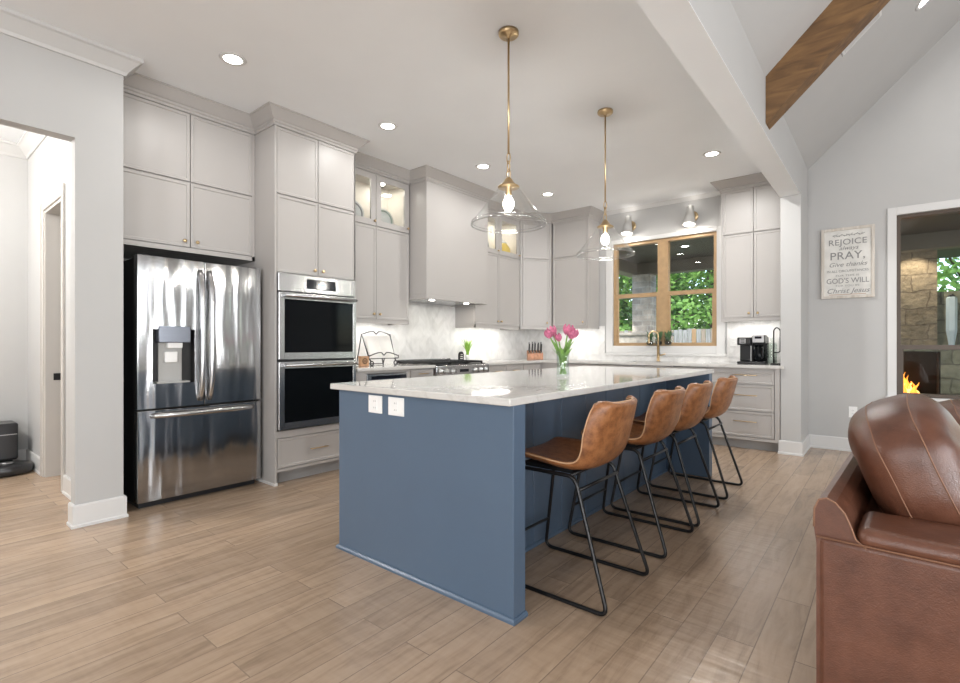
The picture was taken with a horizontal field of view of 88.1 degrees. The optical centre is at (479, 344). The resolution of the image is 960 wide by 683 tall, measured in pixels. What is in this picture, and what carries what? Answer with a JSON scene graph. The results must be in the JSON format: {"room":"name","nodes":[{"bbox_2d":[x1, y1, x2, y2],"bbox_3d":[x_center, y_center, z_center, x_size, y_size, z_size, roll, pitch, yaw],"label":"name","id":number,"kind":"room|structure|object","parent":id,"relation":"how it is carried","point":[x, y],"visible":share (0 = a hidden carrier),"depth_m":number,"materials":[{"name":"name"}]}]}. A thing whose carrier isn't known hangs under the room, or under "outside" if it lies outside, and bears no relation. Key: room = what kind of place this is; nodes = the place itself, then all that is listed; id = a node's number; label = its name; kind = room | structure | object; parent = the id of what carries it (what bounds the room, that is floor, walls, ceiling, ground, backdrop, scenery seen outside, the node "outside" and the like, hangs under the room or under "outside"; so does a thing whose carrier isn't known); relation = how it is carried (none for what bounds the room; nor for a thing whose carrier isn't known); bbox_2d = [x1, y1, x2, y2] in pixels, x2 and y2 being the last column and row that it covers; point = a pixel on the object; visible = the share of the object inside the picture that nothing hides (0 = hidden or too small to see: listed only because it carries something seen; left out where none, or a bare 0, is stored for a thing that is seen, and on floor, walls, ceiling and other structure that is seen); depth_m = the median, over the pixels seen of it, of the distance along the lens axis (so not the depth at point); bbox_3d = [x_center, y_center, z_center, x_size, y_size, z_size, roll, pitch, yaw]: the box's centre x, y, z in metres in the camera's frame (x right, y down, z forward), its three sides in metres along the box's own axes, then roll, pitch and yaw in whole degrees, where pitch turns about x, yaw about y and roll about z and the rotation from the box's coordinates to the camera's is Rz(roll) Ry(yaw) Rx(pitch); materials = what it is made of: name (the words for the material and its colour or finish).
{"room":"open-plan kitchen","nodes":[
{"label":"open-plan kitchen","id":0,"kind":"room"},
{"bbox_2d":[0,154,27,449],"bbox_3d":[-6.077,-0.380,2.883,0.150,3.060,5.130,0,0,39],"label":"wall","id":1,"kind":"structure","parent":0,"point":[13,170],"depth_m":4.74,"materials":[{"name":"paint"}]},
{"bbox_2d":[0,131,46,159],"bbox_3d":[-5.029,-1.853,2.150,2.400,0.115,4.930,0,0,39],"label":"trim","id":2,"kind":"structure","parent":1,"relation":"attached to","point":[29,142],"depth_m":4.64,"materials":[{"name":"paint"}]},
{"bbox_2d":[13,449,39,474],"bbox_3d":[-5.704,1.079,2.673,0.695,0.142,4.980,0,0,39],"label":"baseboard","id":3,"kind":"structure","parent":1,"relation":"attached to","point":[23,454],"depth_m":4.66,"materials":[{"name":"paint"}]},
{"bbox_2d":[28,136,70,477],"bbox_3d":[-3.483,-0.380,4.148,2.550,3.060,0.120,0,0,39],"label":"wall","id":4,"kind":"structure","parent":0,"point":[49,166],"depth_m":4.50,"materials":[{"name":"paint"}]},
{"bbox_2d":[40,183,64,491],"bbox_3d":[-3.506,-0.052,4.155,0.815,2.405,0.149,0,0,39],"label":"trim","id":5,"kind":"structure","parent":4,"relation":"attached to","point":[52,208],"depth_m":4.32,"materials":[{"name":"paint"}]},
{"bbox_2d":[62,474,70,499],"bbox_3d":[-2.887,1.079,3.566,0.890,0.142,0.022,0,0,39],"label":"baseboard","id":6,"kind":"structure","parent":4,"relation":"attached to","point":[66,491],"depth_m":3.77,"materials":[{"name":"paint"}]},
{"bbox_2d":[0,33,122,504],"bbox_3d":[-4.089,-0.380,1.322,0.105,3.060,5.245,0,0,39],"label":"wall","id":7,"kind":"structure","parent":0,"point":[43,91],"depth_m":3.17,"materials":[{"name":"paint"}]},
{"bbox_2d":[0,5,143,79],"bbox_3d":[-4.013,-1.853,1.415,0.285,0.115,5.185,0,0,39],"label":"trim","id":8,"kind":"structure","parent":7,"relation":"attached to","point":[15,24],"depth_m":3.04,"materials":[{"name":"paint"}]},
{"bbox_2d":[67,494,128,529],"bbox_3d":[-2.495,1.079,3.242,0.127,0.142,0.300,0,0,39],"label":"baseboard","id":9,"kind":"structure","parent":7,"relation":"attached to","point":[91,513],"depth_m":3.19,"materials":[{"name":"paint"}]},
{"bbox_2d":[123,251,235,265],"bbox_3d":[-2.675,-0.380,4.209,0.500,3.060,1.000,0,0,39],"label":"wall niche","id":10,"kind":"object","parent":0,"point":[126,255],"visible":0.04,"depth_m":4.05,"materials":[{"name":"paint"}]},
{"bbox_2d":[123,72,254,264],"bbox_3d":[-2.322,-1.310,3.915,0.414,1.197,0.995,0,0,39],"label":"upper cabinet","id":11,"kind":"object","parent":10,"relation":"attached to","point":[189,158],"visible":0.9,"depth_m":3.81,"materials":[{"name":"beige paint"}]},
{"bbox_2d":[0,0,760,213],"bbox_3d":[-2.250,-1.980,3.561,6.400,0.140,11.040,0,0,39],"label":"ceiling","id":12,"kind":"structure","parent":0,"point":[436,70],"depth_m":3.58,"materials":[{"name":"paint"}]},
{"bbox_2d":[219,52,246,65],"bbox_3d":[-1.651,-1.907,3.314,0.168,0.005,0.168,0,0,39],"label":"recessed light","id":13,"kind":"object","parent":12,"relation":"in","point":[234,59],"visible":1,"depth_m":3.30,"materials":[{"name":"paint"}]},
{"bbox_2d":[378,122,397,129],"bbox_3d":[-0.804,-1.907,4.327,0.168,0.005,0.168,0,0,39],"label":"recessed light","id":14,"kind":"object","parent":12,"relation":"in","point":[383,125],"visible":1,"depth_m":4.31,"materials":[{"name":"paint"}]},
{"bbox_2d":[475,163,490,168],"bbox_3d":[0.035,-1.907,5.307,0.168,0.005,0.168,0,0,39],"label":"recessed light","id":15,"kind":"object","parent":12,"relation":"in","point":[479,166],"visible":1,"depth_m":5.30,"materials":[{"name":"paint"}]},
{"bbox_2d":[470,26,546,233],"bbox_3d":[0.174,-1.319,3.029,0.465,1.181,0.465,0,0,9],"label":"pendant lamp","id":16,"kind":"object","parent":12,"relation":"hanging from","point":[506,33],"visible":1,"depth_m":3.02,"materials":[{"name":"gold metal"}]},
{"bbox_2d":[576,107,634,259],"bbox_3d":[1.023,-1.319,4.053,0.465,1.181,0.465,0,0,-20],"label":"pendant lamp","id":17,"kind":"object","parent":12,"relation":"hanging from","point":[605,112],"visible":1,"depth_m":4.04,"materials":[{"name":"gold metal"}]},
{"bbox_2d":[703,150,720,156],"bbox_3d":[2.317,-1.907,4.957,0.168,0.005,0.168,0,0,39],"label":"recessed light","id":18,"kind":"object","parent":12,"relation":"in","point":[715,152],"visible":1,"depth_m":4.94,"materials":[{"name":"paint"}]},
{"bbox_2d":[0,444,850,682],"bbox_3d":[0.260,1.210,1.496,12.900,0.120,11.040,0,0,39],"label":"floor","id":19,"kind":"structure","parent":0,"point":[251,583],"depth_m":2.28,"materials":[{"name":"brown wood"}]},
{"bbox_2d":[0,420,17,461],"bbox_3d":[-4.471,0.932,4.472,0.272,0.435,0.425,0,0,39],"label":"dock","id":20,"kind":"object","parent":19,"relation":"on","point":[8,429],"visible":0.84,"depth_m":4.50,"materials":[{"name":"black plastic"}]},
{"bbox_2d":[0,460,33,476],"bbox_3d":[-4.205,1.101,4.412,0.350,0.097,0.350,0,0,39],"label":"robot vacuum","id":21,"kind":"object","parent":19,"relation":"on","point":[8,468],"visible":1,"depth_m":4.37,"materials":[{"name":"black plastic"}]},
{"bbox_2d":[123,254,260,508],"bbox_3d":[-2.368,0.258,3.989,0.874,1.785,0.872,0,0,39],"label":"refrigerator","id":22,"kind":"object","parent":19,"relation":"on","point":[192,329],"visible":0.99,"depth_m":3.68,"materials":[{"name":"silver metal"}]},
{"bbox_2d":[238,101,369,486],"bbox_3d":[-1.627,-0.380,4.503,0.741,3.059,0.980,0,0,39],"label":"tall cabinet","id":23,"kind":"object","parent":19,"relation":"on","point":[305,165],"visible":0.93,"depth_m":4.19,"materials":[{"name":"beige paint"}]},
{"bbox_2d":[277,272,357,430],"bbox_3d":[-1.607,0.058,4.487,0.696,1.291,0.752,0,0,39],"label":"double wall oven","id":24,"kind":"object","parent":23,"relation":"in","point":[316,316],"visible":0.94,"depth_m":4.24,"materials":[{"name":"silver metal"}]},
{"bbox_2d":[356,369,409,381],"bbox_3d":[-1.178,0.703,5.087,0.670,0.895,0.680,0,0,39],"label":"base cabinet","id":25,"kind":"object","parent":19,"relation":"on","point":[360,376],"visible":0.05,"depth_m":4.78,"materials":[{"name":"beige paint"}]},
{"bbox_2d":[366,372,406,380],"bbox_3d":[-0.974,0.481,4.971,0.158,0.398,0.506,0,0,39],"label":"drawer microwave","id":26,"kind":"object","parent":25,"relation":"in","point":[393,375],"visible":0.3,"depth_m":4.90,"materials":[{"name":"silver metal"}]},
{"bbox_2d":[356,363,435,371],"bbox_3d":[-1.068,0.236,5.227,0.662,0.033,1.036,0,0,39],"label":"countertop","id":27,"kind":"structure","parent":25,"relation":"on","point":[376,367],"depth_m":5.03,"materials":[{"name":"white stone"}]},
{"bbox_2d":[358,356,368,366],"bbox_3d":[-1.176,0.167,5.021,0.044,0.105,0.104,0,0,39],"label":"wooden block","id":28,"kind":"object","parent":27,"relation":"on","point":[363,361],"visible":0.99,"depth_m":5.00,"materials":[{"name":"brown wood"}]},
{"bbox_2d":[356,331,398,365],"bbox_3d":[-1.109,0.037,5.341,0.243,0.369,0.412,0,0,39],"label":"cookbook stand","id":29,"kind":"object","parent":27,"relation":"on","point":[370,363],"visible":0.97,"depth_m":5.27,"materials":[{"name":"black metal"}]},
{"bbox_2d":[364,336,394,357],"bbox_3d":[-1.066,0.022,5.306,0.123,0.239,0.340,0,0,39],"label":"open cookbook","id":30,"kind":"object","parent":29,"relation":"on","point":[374,344],"visible":0.99,"depth_m":5.29,"materials":[{"name":"paper"}]},
{"bbox_2d":[410,368,432,377],"bbox_3d":[-0.849,0.703,5.487,0.670,0.895,0.352,0,0,39],"label":"base cabinet","id":31,"kind":"object","parent":19,"relation":"on","point":[426,372],"visible":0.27,"depth_m":5.29,"materials":[{"name":"beige paint"}]},
{"bbox_2d":[397,358,488,375],"bbox_3d":[-0.415,0.624,5.970,0.724,0.892,0.924,0,0,39],"label":"gas range","id":32,"kind":"object","parent":19,"relation":"on","point":[444,366],"visible":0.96,"depth_m":5.79,"materials":[{"name":"silver metal"}]},
{"bbox_2d":[433,364,488,375],"bbox_3d":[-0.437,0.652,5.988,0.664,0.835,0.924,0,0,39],"label":"control panel","id":33,"kind":"object","parent":32,"relation":"in","point":[461,368],"depth_m":5.73,"materials":[{"name":"silver metal"}]},
{"bbox_2d":[489,364,522,371],"bbox_3d":[0.113,0.703,6.656,0.670,0.895,0.778,0,0,39],"label":"base cabinet","id":34,"kind":"object","parent":19,"relation":"on","point":[504,367],"visible":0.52,"depth_m":6.45,"materials":[{"name":"beige paint"}]},
{"bbox_2d":[336,374,711,625],"bbox_3d":[0.608,0.702,3.583,1.256,0.897,3.003,0,0,39],"label":"kitchen island","id":35,"kind":"object","parent":19,"relation":"on","point":[441,497],"visible":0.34,"depth_m":2.43,"materials":[{"name":"blue paint"}]},
{"bbox_2d":[369,395,381,413],"bbox_3d":[-0.550,0.312,2.603,0.110,0.092,0.009,0,0,39],"label":"outlet","id":36,"kind":"object","parent":35,"relation":"attached to","point":[375,402],"visible":1,"depth_m":2.60,"materials":[{"name":"white plastic"}]},
{"bbox_2d":[388,397,403,416],"bbox_3d":[-0.424,0.312,2.499,0.118,0.092,0.009,0,0,39],"label":"outlet","id":37,"kind":"object","parent":35,"relation":"attached to","point":[395,405],"visible":1,"depth_m":2.49,"materials":[{"name":"white plastic"}]},
{"bbox_2d":[393,400,397,413],"bbox_3d":[-0.425,0.312,2.497,0.033,0.066,0.004,0,0,39],"label":"receptacle","id":38,"kind":"object","parent":37,"relation":"attached to","point":[395,402],"depth_m":2.49,"materials":[{"name":"white plastic"}]},
{"bbox_2d":[330,366,713,406],"bbox_3d":[0.610,0.236,3.613,1.268,0.033,3.075,0,0,39],"label":"island countertop","id":39,"kind":"structure","parent":35,"relation":"on","point":[518,387],"depth_m":2.81,"materials":[{"name":"white stone"}]},
{"bbox_3d":[0.566,0.130,3.387,0.094,0.180,0.094,0,0,39],"label":"glass vase","id":40,"kind":"object","parent":39,"relation":"on","visible":0},
{"bbox_2d":[544,329,566,373],"bbox_3d":[0.512,0.046,3.373,0.148,0.312,0.109,0,0,17],"label":"tulip","id":41,"kind":"object","parent":40,"relation":"in","point":[548,333],"visible":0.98,"depth_m":3.36,"materials":[{"name":"pink plant"}]},
{"bbox_2d":[547,325,570,373],"bbox_3d":[0.538,0.032,3.375,0.192,0.338,0.095,0,0,39],"label":"tulip","id":42,"kind":"object","parent":40,"relation":"in","point":[554,330],"visible":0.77,"depth_m":3.39,"materials":[{"name":"pink plant"}]},
{"bbox_2d":[554,333,569,373],"bbox_3d":[0.543,0.060,3.354,0.109,0.282,0.102,0,0,-10],"label":"tulip","id":43,"kind":"object","parent":40,"relation":"in","point":[558,337],"visible":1,"depth_m":3.34,"materials":[{"name":"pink plant"}]},
{"bbox_2d":[555,324,573,373],"bbox_3d":[0.567,0.028,3.388,0.138,0.344,0.096,0,0,-16],"label":"tulip","id":44,"kind":"object","parent":40,"relation":"in","point":[565,329],"visible":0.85,"depth_m":3.37,"materials":[{"name":"pink plant"}]},
{"bbox_2d":[559,330,576,365],"bbox_3d":[0.586,0.049,3.392,0.180,0.303,0.095,0,0,39],"label":"tulip","id":45,"kind":"object","parent":40,"relation":"in","point":[572,334],"visible":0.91,"depth_m":3.33,"materials":[{"name":"pink plant"}]},
{"bbox_2d":[522,362,580,369],"bbox_3d":[0.849,0.650,7.246,1.057,0.790,1.065,0,0,39],"label":"base cabinet","id":46,"kind":"object","parent":19,"relation":"on","point":[526,366],"visible":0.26,"depth_m":6.98,"materials":[{"name":"beige paint"}]},
{"bbox_2d":[473,358,783,368],"bbox_3d":[1.594,0.236,6.125,3.632,0.033,1.849,0,0,39],"label":"countertop","id":47,"kind":"structure","parent":46,"relation":"on","point":[500,361],"depth_m":6.26,"materials":[{"name":"white stone"}]},
{"bbox_2d":[462,339,473,359],"bbox_3d":[-0.153,0.060,6.685,0.180,0.319,0.173,0,0,29],"label":"potted grass","id":48,"kind":"object","parent":47,"relation":"on","point":[467,347],"depth_m":6.67,"materials":[{"name":"green plant"}]},
{"bbox_2d":[527,350,542,358],"bbox_3d":[0.832,0.152,7.520,0.233,0.135,0.125,0,0,-3],"label":"knife block","id":49,"kind":"object","parent":47,"relation":"on","point":[535,355],"visible":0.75,"depth_m":7.46,"materials":[{"name":"brown wood"}]},
{"bbox_2d":[648,331,664,360],"bbox_3d":[2.332,0.017,6.550,0.222,0.405,0.075,0,0,20],"label":"kitchen faucet","id":50,"kind":"object","parent":47,"relation":"on","point":[658,346],"visible":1,"depth_m":6.54,"materials":[{"name":"gold metal"}]},
{"bbox_2d":[737,335,768,363],"bbox_3d":[3.148,0.055,5.722,0.280,0.330,0.262,0,0,39],"label":"coffee maker","id":51,"kind":"object","parent":47,"relation":"on","point":[754,349],"visible":0.98,"depth_m":5.66,"materials":[{"name":"black plastic"}]},
{"bbox_2d":[770,327,779,364],"bbox_3d":[3.291,0.012,5.503,0.124,0.415,0.124,0,0,39],"label":"towel stand","id":52,"kind":"object","parent":47,"relation":"on","point":[773,363],"visible":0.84,"depth_m":5.51,"materials":[{"name":"black metal"}]},
{"bbox_2d":[525,395,648,615],"bbox_3d":[0.455,0.698,2.452,0.603,0.903,0.493,0,0,39],"label":"bar stool","id":53,"kind":"object","parent":19,"relation":"on","point":[608,425],"visible":0.88,"depth_m":2.26,"materials":[{"name":"brown leather"}]},
{"bbox_2d":[568,386,693,558],"bbox_3d":[0.918,0.698,3.015,0.603,0.903,0.493,0,0,39],"label":"bar stool","id":54,"kind":"object","parent":19,"relation":"on","point":[664,408],"visible":0.76,"depth_m":2.80,"materials":[{"name":"brown leather"}]},
{"bbox_2d":[568,364,705,368],"bbox_3d":[2.088,0.707,6.502,1.798,0.887,0.640,0,0,39],"label":"base cabinet","id":55,"kind":"object","parent":19,"relation":"on","point":[570,365],"visible":0.06,"depth_m":6.23,"materials":[{"name":"beige paint"}]},
{"bbox_2d":[610,380,719,526],"bbox_3d":[1.300,0.698,3.479,0.603,0.903,0.493,0,0,39],"label":"bar stool","id":56,"kind":"object","parent":19,"relation":"on","point":[697,396],"visible":0.71,"depth_m":3.26,"materials":[{"name":"brown leather"}]},
{"bbox_2d":[648,375,742,499],"bbox_3d":[1.753,0.698,4.029,0.603,0.903,0.493,0,0,39],"label":"bar stool","id":57,"kind":"object","parent":19,"relation":"on","point":[724,388],"visible":0.57,"depth_m":3.80,"materials":[{"name":"brown leather"}]},
{"bbox_2d":[707,367,779,451],"bbox_3d":[3.066,0.703,5.696,0.733,0.895,0.640,0,0,39],"label":"base cabinet","id":58,"kind":"object","parent":19,"relation":"on","point":[751,420],"visible":0.83,"depth_m":5.42,"materials":[{"name":"beige paint"}]},
{"bbox_2d":[813,393,959,682],"bbox_3d":[2.116,0.664,1.981,1.008,0.972,2.206,0,0,42],"label":"leather sofa","id":59,"kind":"object","parent":19,"relation":"on","point":[886,525],"visible":1,"depth_m":1.46,"materials":[{"name":"brown leather"}]},
{"bbox_2d":[848,393,959,525],"bbox_3d":[1.581,0.413,1.794,0.383,0.469,0.792,0,0,42],"label":"cushion","id":60,"kind":"object","parent":59,"relation":"on","point":[904,461],"depth_m":1.55,"materials":[{"name":"brown leather"}]},
{"bbox_2d":[938,399,959,424],"bbox_3d":[2.263,0.492,2.352,0.431,0.458,0.832,0,0,42],"label":"cushion","id":61,"kind":"object","parent":59,"relation":"on","point":[952,406],"depth_m":2.21,"materials":[{"name":"brown leather"}]},
{"bbox_2d":[635,0,799,197],"bbox_3d":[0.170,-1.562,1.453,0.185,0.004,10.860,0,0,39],"label":"beam","id":62,"kind":"structure","parent":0,"point":[677,22],"depth_m":2.91,"materials":[{"name":"paint"}]},
{"bbox_2d":[595,20,959,437],"bbox_3d":[3.713,-1.938,5.693,12.900,6.175,0.150,0,0,39],"label":"wall","id":63,"kind":"structure","parent":0,"point":[904,150],"depth_m":5.28,"materials":[{"name":"paint"}]},
{"bbox_2d":[551,206,603,328],"bbox_3d":[1.410,-1.069,7.199,0.680,1.681,0.451,0,0,39],"label":"upper cabinet","id":64,"kind":"object","parent":63,"relation":"attached to","point":[575,280],"visible":0.97,"depth_m":7.09,"materials":[{"name":"beige paint"}]},
{"bbox_2d":[621,216,635,235],"bbox_3d":[2.038,-1.639,6.829,0.152,0.270,0.224,0,0,39],"label":"wall sconce","id":65,"kind":"object","parent":63,"relation":"attached to","point":[629,226],"visible":1,"depth_m":6.79,"materials":[{"name":"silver metal"}]},
{"bbox_2d":[603,191,720,215],"bbox_3d":[2.396,-1.885,6.650,1.690,0.050,0.045,0,0,39],"label":"trim","id":66,"kind":"structure","parent":63,"relation":"attached to","point":[716,193],"depth_m":6.59,"materials":[{"name":"paint"}]},
{"bbox_2d":[614,231,716,345],"bbox_3d":[2.475,-0.705,6.699,1.380,1.440,0.090,0,0,39],"label":"window","id":67,"kind":"structure","parent":63,"relation":"in","point":[663,296],"depth_m":6.65,"materials":[{"name":"brown wood"}]},
{"bbox_2d":[604,226,726,356],"bbox_3d":[2.424,-0.667,6.637,1.620,1.625,0.030,0,0,39],"label":"trim","id":68,"kind":"structure","parent":63,"relation":"attached to","point":[720,349],"depth_m":6.61,"materials":[{"name":"paint"}]},
{"bbox_2d":[664,330,672,344],"bbox_3d":[2.497,-0.089,6.582,0.092,0.207,0.108,0,0,-12],"label":"plant","id":69,"kind":"object","parent":68,"relation":"on","point":[667,336],"visible":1,"depth_m":6.56,"materials":[{"name":"green plant"}]},
{"bbox_2d":[683,205,697,226],"bbox_3d":[2.671,-1.639,6.308,0.152,0.270,0.224,0,0,39],"label":"wall sconce","id":70,"kind":"object","parent":63,"relation":"attached to","point":[691,216],"visible":1,"depth_m":6.28,"materials":[{"name":"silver metal"}]},
{"bbox_2d":[710,172,779,322],"bbox_3d":[3.160,-1.091,5.752,0.800,1.637,0.461,0,0,39],"label":"upper cabinet","id":71,"kind":"object","parent":63,"relation":"attached to","point":[750,206],"visible":0.92,"depth_m":5.65,"materials":[{"name":"beige paint"}]},
{"bbox_2d":[619,229,959,276],"bbox_3d":[6.902,-1.590,5.516,12.350,0.240,3.610,0,0,39],"label":"beam","id":72,"kind":"structure","parent":63,"relation":"attached to","point":[941,240],"depth_m":9.54,"materials":[{"name":"paint"}]},
{"bbox_2d":[778,434,851,456],"bbox_3d":[5.819,1.079,3.454,6.402,0.142,0.632,0,0,39],"label":"baseboard","id":73,"kind":"structure","parent":63,"relation":"attached to","point":[815,441],"depth_m":5.38,"materials":[{"name":"paint"}]},
{"bbox_2d":[821,224,874,298],"bbox_3d":[3.971,-0.887,5.362,0.465,0.765,0.031,0,0,39],"label":"framed sign","id":74,"kind":"object","parent":63,"relation":"attached to","point":[847,253],"visible":1,"depth_m":5.36,"materials":[{"name":"white wood"}]},
{"bbox_2d":[849,406,856,416],"bbox_3d":[4.016,0.725,5.340,0.075,0.118,0.009,0,0,39],"label":"outlet","id":75,"kind":"object","parent":63,"relation":"attached to","point":[852,410],"visible":0.86,"depth_m":5.34,"materials":[{"name":"white plastic"}]},
{"bbox_2d":[885,199,959,401],"bbox_3d":[5.152,-0.398,4.398,2.412,2.035,0.080,0,0,39],"label":"trim","id":76,"kind":"structure","parent":63,"relation":"attached to","point":[892,213],"depth_m":5.12,"materials":[{"name":"paint"}]},
{"bbox_2d":[897,208,959,398],"bbox_3d":[5.206,-0.403,4.464,2.232,1.865,0.090,0,0,39],"label":"window","id":77,"kind":"structure","parent":63,"relation":"in","point":[900,347],"depth_m":5.12,"materials":[{"name":"brown metal"}]},
{"bbox_2d":[619,213,959,263],"bbox_3d":[7.740,-1.780,6.731,12.600,0.140,6.570,0,0,39],"label":"ceiling","id":78,"kind":"structure","parent":0,"point":[700,247],"depth_m":8.63,"materials":[{"name":"beige paint"}]},
{"bbox_2d":[780,194,807,441],"bbox_3d":[3.446,-0.205,5.427,0.185,2.710,0.620,0,0,39],"label":"wall","id":79,"kind":"structure","parent":0,"point":[793,209],"depth_m":5.20,"materials":[{"name":"paint"}]},
{"bbox_2d":[689,0,807,204],"bbox_3d":[0.170,-1.807,1.453,0.185,0.486,10.860,0,0,39],"label":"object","id":80,"kind":"structure","parent":79,"relation":"attached to","point":[719,18],"depth_m":3.20,"materials":[{"name":"paint"}]},
{"bbox_2d":[731,0,959,168],"bbox_3d":[2.723,-3.438,-0.531,6.520,3.295,11.040,0,0,39],"label":"vault","id":81,"kind":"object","parent":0,"point":[854,81],"depth_m":4.38,"materials":[{"name":"paint"}]},
{"bbox_2d":[766,0,889,129],"bbox_3d":[3.354,-3.286,2.737,3.098,3.298,0.150,0,0,39],"label":"ceiling beam","id":82,"kind":"structure","parent":81,"relation":"attached to","point":[841,22],"depth_m":3.48,"materials":[{"name":"brown wood"}]},
{"bbox_2d":[841,10,881,55],"bbox_3d":[3.005,-2.479,3.912,0.254,0.242,0.180,0,0,39],"label":"ceiling vent","id":83,"kind":"object","parent":81,"relation":"attached to","point":[879,14],"visible":0.38,"depth_m":3.95,"materials":[{"name":"metal"}]},
{"bbox_2d":[915,0,928,10],"bbox_3d":[3.702,-2.869,4.125,0.122,0.116,0.168,0,0,39],"label":"recessed light","id":84,"kind":"object","parent":81,"relation":"attached to","point":[922,3],"visible":1,"depth_m":4.15,"materials":[{"name":"paint"}]},
{"bbox_3d":[-0.752,-0.380,6.271,0.150,3.060,4.630,0,0,39],"label":"wall","id":85,"kind":"structure","parent":0,"visible":0},
{"bbox_2d":[355,151,409,324],"bbox_3d":[-1.187,-1.067,5.260,0.438,1.684,0.935,0,0,39],"label":"upper cabinet","id":86,"kind":"object","parent":85,"relation":"attached to","point":[381,248],"visible":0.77,"depth_m":5.28,"materials":[{"name":"beige paint"}]},
{"bbox_2d":[355,201,363,216],"bbox_3d":[-1.303,-1.382,5.125,0.062,0.246,0.250,0,0,39],"label":"plate","id":87,"kind":"object","parent":86,"relation":"in","point":[359,211],"visible":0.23,"depth_m":5.18,"materials":[{"name":"grey ceramic"}]},
{"bbox_2d":[381,208,393,223],"bbox_3d":[-1.046,-1.377,5.438,0.060,0.236,0.240,0,0,39],"label":"plate","id":88,"kind":"object","parent":86,"relation":"in","point":[386,217],"visible":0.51,"depth_m":5.47,"materials":[{"name":"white ceramic"}]},
{"bbox_2d":[408,165,497,306],"bbox_3d":[-0.438,-1.207,5.967,0.695,1.404,1.260,0,0,39],"label":"range hood","id":89,"kind":"object","parent":85,"relation":"attached to","point":[448,257],"visible":0.91,"depth_m":5.64,"materials":[{"name":"beige paint"}]},
{"bbox_2d":[455,200,523,329],"bbox_3d":[0.159,-1.067,6.895,0.438,1.684,1.010,0,0,39],"label":"upper cabinet","id":90,"kind":"object","parent":85,"relation":"attached to","point":[502,310],"visible":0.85,"depth_m":6.87,"materials":[{"name":"beige paint"}]},
{"bbox_2d":[519,212,552,328],"bbox_3d":[0.808,-1.069,7.464,0.717,1.681,0.780,0,0,39],"label":"upper cabinet","id":91,"kind":"object","parent":85,"relation":"attached to","point":[536,245],"visible":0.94,"depth_m":7.27,"materials":[{"name":"beige paint"}]},
{"bbox_2d":[355,302,779,363],"bbox_3d":[0.951,-0.190,5.382,3.610,0.820,3.840,0,0,39],"label":"backsplash","id":92,"kind":"structure","parent":85,"relation":"attached to","point":[431,332],"depth_m":6.47,"materials":[{"name":"stone"}]},
{"bbox_3d":[7.676,1.230,6.653,12.600,0.080,6.370,0,0,39],"label":"floor","id":93,"kind":"structure","parent":0,"visible":0},
{"bbox_2d":[619,274,673,342],"bbox_3d":[3.452,-0.140,10.530,1.030,2.660,0.830,0,0,39],"label":"stone column","id":94,"kind":"structure","parent":93,"relation":"on","point":[643,309],"depth_m":10.36,"materials":[{"name":"stone"}]},
{"bbox_2d":[901,250,959,394],"bbox_3d":[7.469,-0.258,8.605,3.200,2.895,0.820,0,0,39],"label":"fireplace","id":95,"kind":"object","parent":93,"relation":"on","point":[923,308],"visible":0.19,"depth_m":8.22,"materials":[{"name":"beige stone"}]},
{"bbox_2d":[946,294,956,344],"bbox_3d":[7.599,-0.388,7.992,0.136,0.875,0.118,0,0,39],"label":"vase","id":96,"kind":"object","parent":95,"relation":"on","point":[951,300],"visible":0.84,"depth_m":7.96,"materials":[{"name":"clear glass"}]},
{"bbox_3d":[7.291,0.805,8.609,0.547,0.144,0.237,0,0,39],"label":"log","id":97,"kind":"object","parent":95,"relation":"in","visible":0},
{"bbox_2d":[903,373,918,392],"bbox_3d":[7.265,0.663,8.616,0.564,0.398,0.214,0,0,39],"label":"fire","id":98,"kind":"object","parent":97,"relation":"on","point":[907,388],"visible":0.33,"depth_m":8.49,"materials":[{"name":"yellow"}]},
{"bbox_3d":[24.408,1.460,29.664,80.000,0.380,63.170,0,0,39],"label":"ground","id":99,"kind":"structure","parent":0,"visible":0},
{"bbox_2d":[619,273,696,330],"bbox_3d":[8.498,-2.522,26.483,5.819,7.619,6.421,0,0,-9],"label":"tree","id":100,"kind":"object","parent":99,"relation":"on","point":[622,284],"visible":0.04,"depth_m":24.52,"materials":[{"name":"green plant"}]},
{"bbox_2d":[619,272,705,329],"bbox_3d":[8.460,-3.030,24.349,6.170,9.060,5.441,0,0,-23],"label":"tree","id":101,"kind":"object","parent":99,"relation":"on","point":[621,312],"visible":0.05,"depth_m":23.15,"materials":[{"name":"green plant"}]},
{"bbox_2d":[619,329,711,342],"bbox_3d":[3.330,0.325,21.910,16.300,1.850,0.070,0,0,39],"label":"wooden fence","id":102,"kind":"object","parent":99,"relation":"on","point":[680,335],"visible":0.07,"depth_m":18.24,"materials":[{"name":"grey wood"}]},
{"bbox_2d":[619,270,713,331],"bbox_3d":[7.764,-2.083,21.290,5.462,7.392,5.243,0,0,24],"label":"tree","id":103,"kind":"object","parent":99,"relation":"on","point":[685,303],"visible":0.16,"depth_m":20.84,"materials":[{"name":"green plant"}]},
{"bbox_2d":[671,270,713,341],"bbox_3d":[10.622,-3.272,22.671,5.757,9.548,5.430,0,0,36],"label":"tree","id":104,"kind":"object","parent":99,"relation":"on","point":[687,288],"visible":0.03,"depth_m":22.62,"materials":[{"name":"green plant"}]},
{"bbox_2d":[688,270,713,342],"bbox_3d":[10.385,-2.385,19.277,4.570,7.347,4.162,0,0,39],"label":"tree","id":105,"kind":"object","parent":99,"relation":"on","point":[706,273],"visible":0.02,"depth_m":20.39,"materials":[{"name":"green plant"}]},
{"bbox_2d":[937,257,959,291],"bbox_3d":[12.405,-2.154,12.383,5.208,6.890,4.626,0,0,-19],"label":"tree","id":106,"kind":"object","parent":99,"relation":"on","point":[948,273],"visible":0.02,"depth_m":12.21,"materials":[{"name":"green plant"}]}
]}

